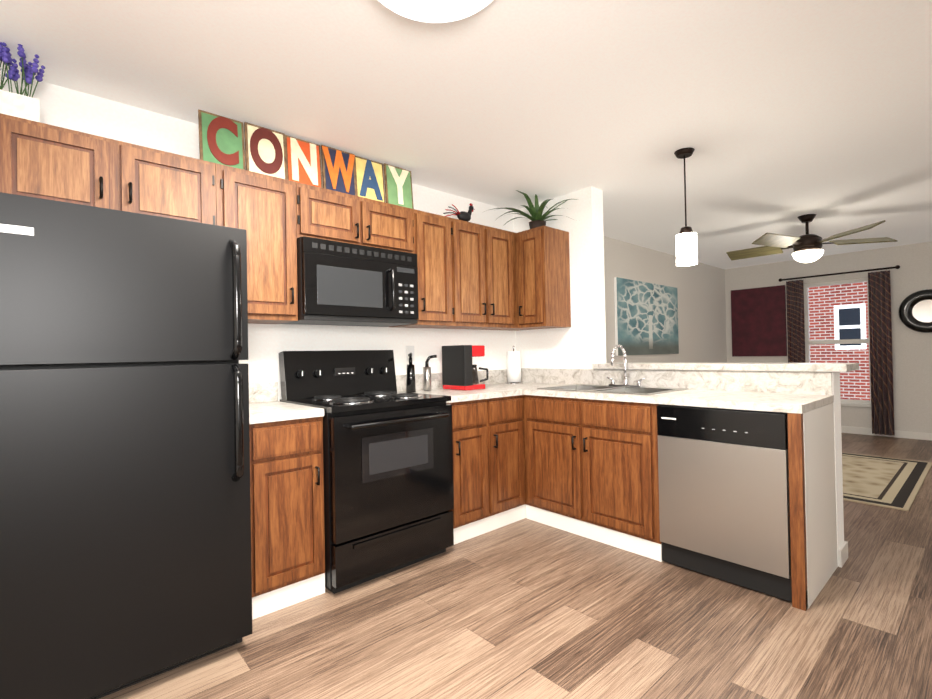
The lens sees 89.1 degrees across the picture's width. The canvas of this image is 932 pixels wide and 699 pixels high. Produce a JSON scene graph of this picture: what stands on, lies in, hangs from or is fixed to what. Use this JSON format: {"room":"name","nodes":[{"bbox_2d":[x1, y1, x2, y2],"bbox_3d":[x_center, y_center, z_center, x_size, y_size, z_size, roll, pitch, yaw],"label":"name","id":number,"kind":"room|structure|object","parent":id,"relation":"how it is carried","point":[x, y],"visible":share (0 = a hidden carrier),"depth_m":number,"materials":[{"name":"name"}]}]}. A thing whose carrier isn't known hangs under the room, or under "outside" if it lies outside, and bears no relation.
{"room":"kitchen","nodes":[
{"label":"kitchen","id":0,"kind":"room"},
{"bbox_2d":[0,70,515,400],"bbox_3d":[0.731,-0.020,4.582,9.370,2.440,0.150,-1,-1,-42],"label":"wall","id":1,"kind":"structure","parent":0,"point":[59,106],"depth_m":2.85,"materials":[{"name":"paint"}]},
{"bbox_2d":[0,113,215,224],"bbox_3d":[-1.610,-0.717,2.147,0.805,0.380,0.368,-1,-1,-42],"label":"upper cabinet","id":2,"kind":"object","parent":1,"relation":"attached to","point":[46,161],"visible":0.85,"depth_m":2.01,"materials":[{"name":"brown wood"}]},
{"bbox_2d":[0,42,44,121],"bbox_3d":[-1.885,-1.081,1.903,0.295,0.349,0.187,-1,-1,-42],"label":"planter","id":3,"kind":"object","parent":2,"relation":"on","point":[20,105],"visible":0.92,"depth_m":1.91,"materials":[{"name":"white"}]},
{"bbox_2d":[215,163,297,323],"bbox_3d":[-1.158,-0.532,2.548,0.398,0.760,0.368,-1,-1,-42],"label":"upper cabinet","id":4,"kind":"object","parent":1,"relation":"attached to","point":[259,208],"visible":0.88,"depth_m":2.46,"materials":[{"name":"brown wood"}]},
{"bbox_2d":[296,182,413,252],"bbox_3d":[-0.724,-0.764,2.944,0.776,0.305,0.368,-1,-1,-42],"label":"upper cabinet","id":5,"kind":"object","parent":1,"relation":"attached to","point":[327,214],"visible":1,"depth_m":2.79,"materials":[{"name":"brown wood"}]},
{"bbox_2d":[198,109,413,208],"bbox_3d":[-0.848,-1.063,2.791,1.287,0.292,0.054,-1,-1,-42],"label":"sign","id":6,"kind":"object","parent":5,"relation":"on","point":[269,152],"visible":0.94,"depth_m":2.69,"materials":[{"name":"wood"}]},
{"bbox_2d":[281,236,417,326],"bbox_3d":[-0.698,-0.385,2.905,0.752,0.450,0.440,-1,-1,-42],"label":"microwave","id":7,"kind":"object","parent":5,"relation":"attached to","point":[342,284],"visible":1,"depth_m":2.73,"materials":[{"name":"black metal"}]},
{"bbox_2d":[406,346,414,360],"bbox_3d":[-0.406,0.027,3.453,0.070,0.110,0.005,-1,-1,-42],"label":"electrical outlet plate","id":8,"kind":"object","parent":1,"relation":"attached to","point":[409,349],"depth_m":3.45,"materials":[{"name":"white plastic"}]},
{"bbox_2d":[389,209,517,329],"bbox_3d":[-0.054,-0.544,3.538,1.008,0.760,0.368,-1,-1,-42],"label":"upper cabinet","id":9,"kind":"object","parent":1,"relation":"attached to","point":[467,275],"visible":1,"depth_m":3.38,"materials":[{"name":"brown wood"}]},
{"bbox_2d":[443,203,474,221],"bbox_3d":[-0.048,-1.028,3.581,0.314,0.203,0.090,-1,-1,-42],"label":"rooster figurine","id":10,"kind":"object","parent":9,"relation":"on","point":[463,215],"visible":0.94,"depth_m":3.58,"materials":[{"name":"black ceramic"}]},
{"bbox_2d":[0,0,931,268],"bbox_3d":[2.826,-1.331,2.230,9.370,0.060,6.500,-1,-1,-42],"label":"ceiling","id":11,"kind":"structure","parent":0,"point":[780,116],"depth_m":2.30,"materials":[{"name":"paint"}]},
{"bbox_2d":[378,0,493,22],"bbox_3d":[-0.103,-1.209,1.528,0.510,0.082,0.510,-1,-1,-42],"label":"dome ceiling light","id":12,"kind":"object","parent":11,"relation":"attached to","point":[436,11],"visible":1,"depth_m":1.65,"materials":[{"name":"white glass"}]},
{"bbox_2d":[674,147,697,265],"bbox_3d":[1.401,-0.903,3.022,0.124,0.723,0.124,-1,-1,-42],"label":"pendant light","id":13,"kind":"object","parent":11,"relation":"hanging from","point":[686,245],"visible":1,"depth_m":2.98,"materials":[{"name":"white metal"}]},
{"bbox_2d":[726,214,897,262],"bbox_3d":[3.261,-1.062,4.601,1.377,0.448,1.309,-1,-1,-42],"label":"ceiling fan","id":14,"kind":"object","parent":11,"relation":"hanging from","point":[807,247],"visible":1,"depth_m":4.48,"materials":[{"name":"brown wood"}]},
{"bbox_2d":[505,346,522,383],"bbox_3d":[0.404,0.127,3.996,0.150,0.316,0.150,-1,-1,-42],"label":"paper towel","id":15,"kind":"object","parent":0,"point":[513,367],"visible":1,"depth_m":3.95,"materials":[{"name":"white paper"}]},
{"bbox_2d":[99,433,931,698],"bbox_3d":[2.874,1.168,2.207,9.370,0.060,6.500,-1,-1,-42],"label":"floor","id":16,"kind":"structure","parent":0,"point":[525,608],"depth_m":1.99,"materials":[{"name":"brown wood"}]},
{"bbox_2d":[0,192,251,698],"bbox_3d":[-1.405,0.371,1.929,0.767,1.692,0.872,-1,-1,-42],"label":"refrigerator","id":17,"kind":"object","parent":16,"relation":"on","point":[125,531],"visible":1,"depth_m":1.62,"materials":[{"name":"black metal"}]},
{"bbox_2d":[249,417,324,619],"bbox_3d":[-1.031,0.777,2.431,0.382,0.875,0.659,-1,-1,-42],"label":"base cabinet","id":18,"kind":"object","parent":16,"relation":"on","point":[287,515],"visible":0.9,"depth_m":2.21,"materials":[{"name":"brown wood"}]},
{"bbox_2d":[249,382,323,423],"bbox_3d":[-1.053,0.262,2.445,0.386,0.153,0.631,-1,-1,-42],"label":"countertop","id":19,"kind":"structure","parent":18,"relation":"on","point":[266,405],"depth_m":2.39,"materials":[{"name":"stone"}]},
{"bbox_2d":[279,350,453,593],"bbox_3d":[-0.568,0.604,2.772,0.758,1.209,0.749,-1,-1,-42],"label":"stove","id":20,"kind":"object","parent":16,"relation":"on","point":[388,476],"visible":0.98,"depth_m":2.54,"materials":[{"name":"black metal"}]},
{"bbox_2d":[446,398,501,544],"bbox_3d":[-0.169,0.768,3.227,0.433,0.876,0.626,-1,-1,-42],"label":"base cabinet","id":21,"kind":"object","parent":16,"relation":"on","point":[488,465],"depth_m":3.02,"materials":[{"name":"brown wood"}]},
{"bbox_2d":[498,395,525,526],"bbox_3d":[0.052,0.765,3.425,0.413,0.876,0.626,-1,-1,-42],"label":"base cabinet","id":22,"kind":"object","parent":16,"relation":"on","point":[511,448],"depth_m":3.25,"materials":[{"name":"brown wood"}]},
{"bbox_2d":[396,369,523,402],"bbox_3d":[-0.076,0.250,3.311,0.690,0.153,0.646,-1,-1,-42],"label":"countertop","id":23,"kind":"structure","parent":22,"relation":"on","point":[495,387],"depth_m":3.39,"materials":[{"name":"stone"}]},
{"bbox_2d":[406,353,415,392],"bbox_3d":[-0.377,0.157,3.232,0.091,0.272,0.101,-1,-1,-42],"label":"dispenser","id":24,"kind":"object","parent":23,"relation":"on","point":[410,385],"visible":0.98,"depth_m":3.23,"materials":[{"name":"black glass"}]},
{"bbox_2d":[423,355,436,390],"bbox_3d":[-0.254,0.165,3.344,0.083,0.255,0.085,-1,-1,-42],"label":"dispenser","id":25,"kind":"object","parent":23,"relation":"on","point":[427,377],"visible":1,"depth_m":3.33,"materials":[{"name":"silver metal"}]},
{"bbox_2d":[442,345,488,390],"bbox_3d":[-0.006,0.129,3.470,0.230,0.318,0.260,-1,-1,-42],"label":"coffee maker","id":26,"kind":"object","parent":23,"relation":"on","point":[459,370],"visible":1,"depth_m":3.38,"materials":[{"name":"red"}]},
{"bbox_2d":[521,345,833,413],"bbox_3d":[0.964,0.202,3.156,0.652,0.472,2.266,-1,-1,-42],"label":"countertop","id":27,"kind":"structure","parent":22,"relation":"on","point":[796,392],"depth_m":2.87,"materials":[{"name":"stone"}]},
{"bbox_2d":[537,384,687,394],"bbox_3d":[0.971,0.350,3.195,0.524,0.177,0.824,-1,-1,-42],"label":"sink","id":28,"kind":"object","parent":27,"relation":"in","point":[630,389],"depth_m":3.21,"materials":[{"name":"silver metal"}]},
{"bbox_2d":[607,345,644,386],"bbox_3d":[1.065,0.113,3.286,0.205,0.295,0.294,-1,-1,-42],"label":"faucet","id":29,"kind":"object","parent":27,"relation":"on","point":[625,381],"depth_m":3.32,"materials":[{"name":"silver metal"}]},
{"bbox_2d":[523,395,661,561],"bbox_3d":[0.949,0.746,3.173,0.659,0.875,0.982,-1,-1,-42],"label":"base cabinet","id":30,"kind":"object","parent":16,"relation":"on","point":[591,468],"visible":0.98,"depth_m":2.91,"materials":[{"name":"brown wood"}]},
{"bbox_2d":[657,404,791,601],"bbox_3d":[1.491,0.727,2.584,0.636,0.862,0.610,-1,-1,-42],"label":"dishwasher","id":31,"kind":"object","parent":16,"relation":"on","point":[724,501],"visible":0.88,"depth_m":2.34,"materials":[{"name":"silver metal"}]},
{"bbox_2d":[787,403,837,610],"bbox_3d":[1.720,0.724,2.338,0.628,0.875,0.054,-1,-1,-42],"label":"peninsula end panel","id":32,"kind":"object","parent":16,"relation":"on","point":[812,499],"visible":0.86,"depth_m":2.20,"materials":[{"name":"white paint"}]},
{"bbox_2d":[842,452,931,510],"bbox_3d":[3.400,1.144,4.533,2.000,0.010,1.400,-1,-1,-42],"label":"rug","id":33,"kind":"object","parent":16,"relation":"on","point":[892,483],"visible":0.31,"depth_m":4.11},
{"bbox_2d":[614,277,678,355],"bbox_3d":[2.254,-0.378,5.830,1.530,0.880,0.032,-1,-1,-42],"label":"tree painting","id":34,"kind":"object","parent":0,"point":[646,318],"visible":1,"depth_m":5.73,"materials":[{"name":"paint"}]},
{"bbox_2d":[512,186,847,566],"bbox_3d":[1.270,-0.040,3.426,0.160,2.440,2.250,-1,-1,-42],"label":"wall","id":35,"kind":"structure","parent":0,"point":[598,260],"depth_m":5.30,"materials":[{"name":"paint"}]},
{"bbox_2d":[497,226,570,330],"bbox_3d":[0.495,-0.552,3.881,0.370,0.760,0.592,-1,-1,-42],"label":"upper cabinet","id":36,"kind":"object","parent":35,"relation":"attached to","point":[543,276],"visible":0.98,"depth_m":3.66,"materials":[{"name":"brown wood"}]},
{"bbox_2d":[484,190,576,228],"bbox_3d":[0.586,-1.076,3.826,0.938,0.276,0.832,-1,-1,-42],"label":"spiky plant","id":37,"kind":"object","parent":36,"relation":"on","point":[537,218],"visible":0.9,"depth_m":3.77,"materials":[{"name":"green plant"}]},
{"bbox_2d":[592,362,858,371],"bbox_3d":[1.589,0.111,3.135,0.335,0.040,1.526,-1,-1,-42],"label":"ledge","id":38,"kind":"object","parent":35,"relation":"on","point":[822,367],"visible":1,"depth_m":2.85,"materials":[{"name":"stone"}]},
{"bbox_2d":[838,541,847,560],"bbox_3d":[1.365,1.133,3.465,0.012,0.090,2.254,-1,-1,-42],"label":"baseboard","id":39,"kind":"structure","parent":35,"relation":"attached to","point":[843,553],"depth_m":2.57,"materials":[{"name":"white wood"}]},
{"bbox_2d":[843,242,931,432],"bbox_3d":[6.288,-0.119,5.289,0.150,2.440,6.180,-1,-1,-42],"label":"wall","id":40,"kind":"structure","parent":0,"point":[911,349],"depth_m":5.99,"materials":[{"name":"paint"}]},
{"bbox_2d":[731,285,786,356],"bbox_3d":[4.439,-0.417,7.205,0.031,1.040,0.730,-1,-1,-42],"label":"picture","id":41,"kind":"object","parent":40,"relation":"attached to","point":[758,320],"visible":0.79,"depth_m":7.18},
{"bbox_2d":[803,278,870,406],"bbox_3d":[5.116,-0.091,6.521,0.110,1.710,0.820,-1,-1,-42],"label":"window","id":42,"kind":"structure","parent":40,"relation":"in","point":[847,402],"depth_m":6.53,"materials":[{"name":"white"}]},
{"bbox_2d":[778,265,899,281],"bbox_3d":[5.037,-1.025,6.461,0.125,0.050,1.320,-1,-1,-42],"label":"curtain rod","id":43,"kind":"object","parent":40,"relation":"attached to","point":[886,268],"visible":1,"depth_m":6.37,"materials":[{"name":"brown metal"}]},
{"bbox_2d":[786,280,804,362],"bbox_3d":[4.722,0.062,6.769,0.058,2.095,0.208,-1,-1,-42],"label":"curtain","id":44,"kind":"object","parent":43,"relation":"hanging from","point":[795,320],"visible":0.6,"depth_m":6.77,"materials":[{"name":"fabric"}]},
{"bbox_2d":[868,270,894,435],"bbox_3d":[5.333,0.044,6.088,0.058,2.095,0.218,-1,-1,-42],"label":"curtain","id":45,"kind":"object","parent":43,"relation":"hanging from","point":[881,359],"visible":1,"depth_m":6.09,"materials":[{"name":"fabric"}]},
{"bbox_2d":[841,426,931,440],"bbox_3d":[6.236,1.057,5.238,0.012,0.090,6.178,-1,-1,-42],"label":"baseboard","id":46,"kind":"structure","parent":40,"relation":"attached to","point":[844,429],"depth_m":6.05,"materials":[{"name":"white wood"}]},
{"bbox_2d":[898,289,931,332],"bbox_3d":[5.669,-0.472,5.818,0.054,0.532,0.532,-1,-1,-42],"label":"round mirror","id":47,"kind":"object","parent":40,"relation":"attached to","point":[915,311],"visible":1,"depth_m":5.87,"materials":[{"name":"black mirror"}]},
{"label":"outside","id":48,"kind":"structure","parent":0,"visible":0},
{"bbox_2d":[808,282,869,399],"bbox_3d":[7.068,-0.638,8.165,0.040,5.500,8.000,-1,-1,-42],"label":"brick building","id":49,"kind":"structure","parent":48,"point":[838,312],"depth_m":8.50,"materials":[{"name":"brick"}]}
]}

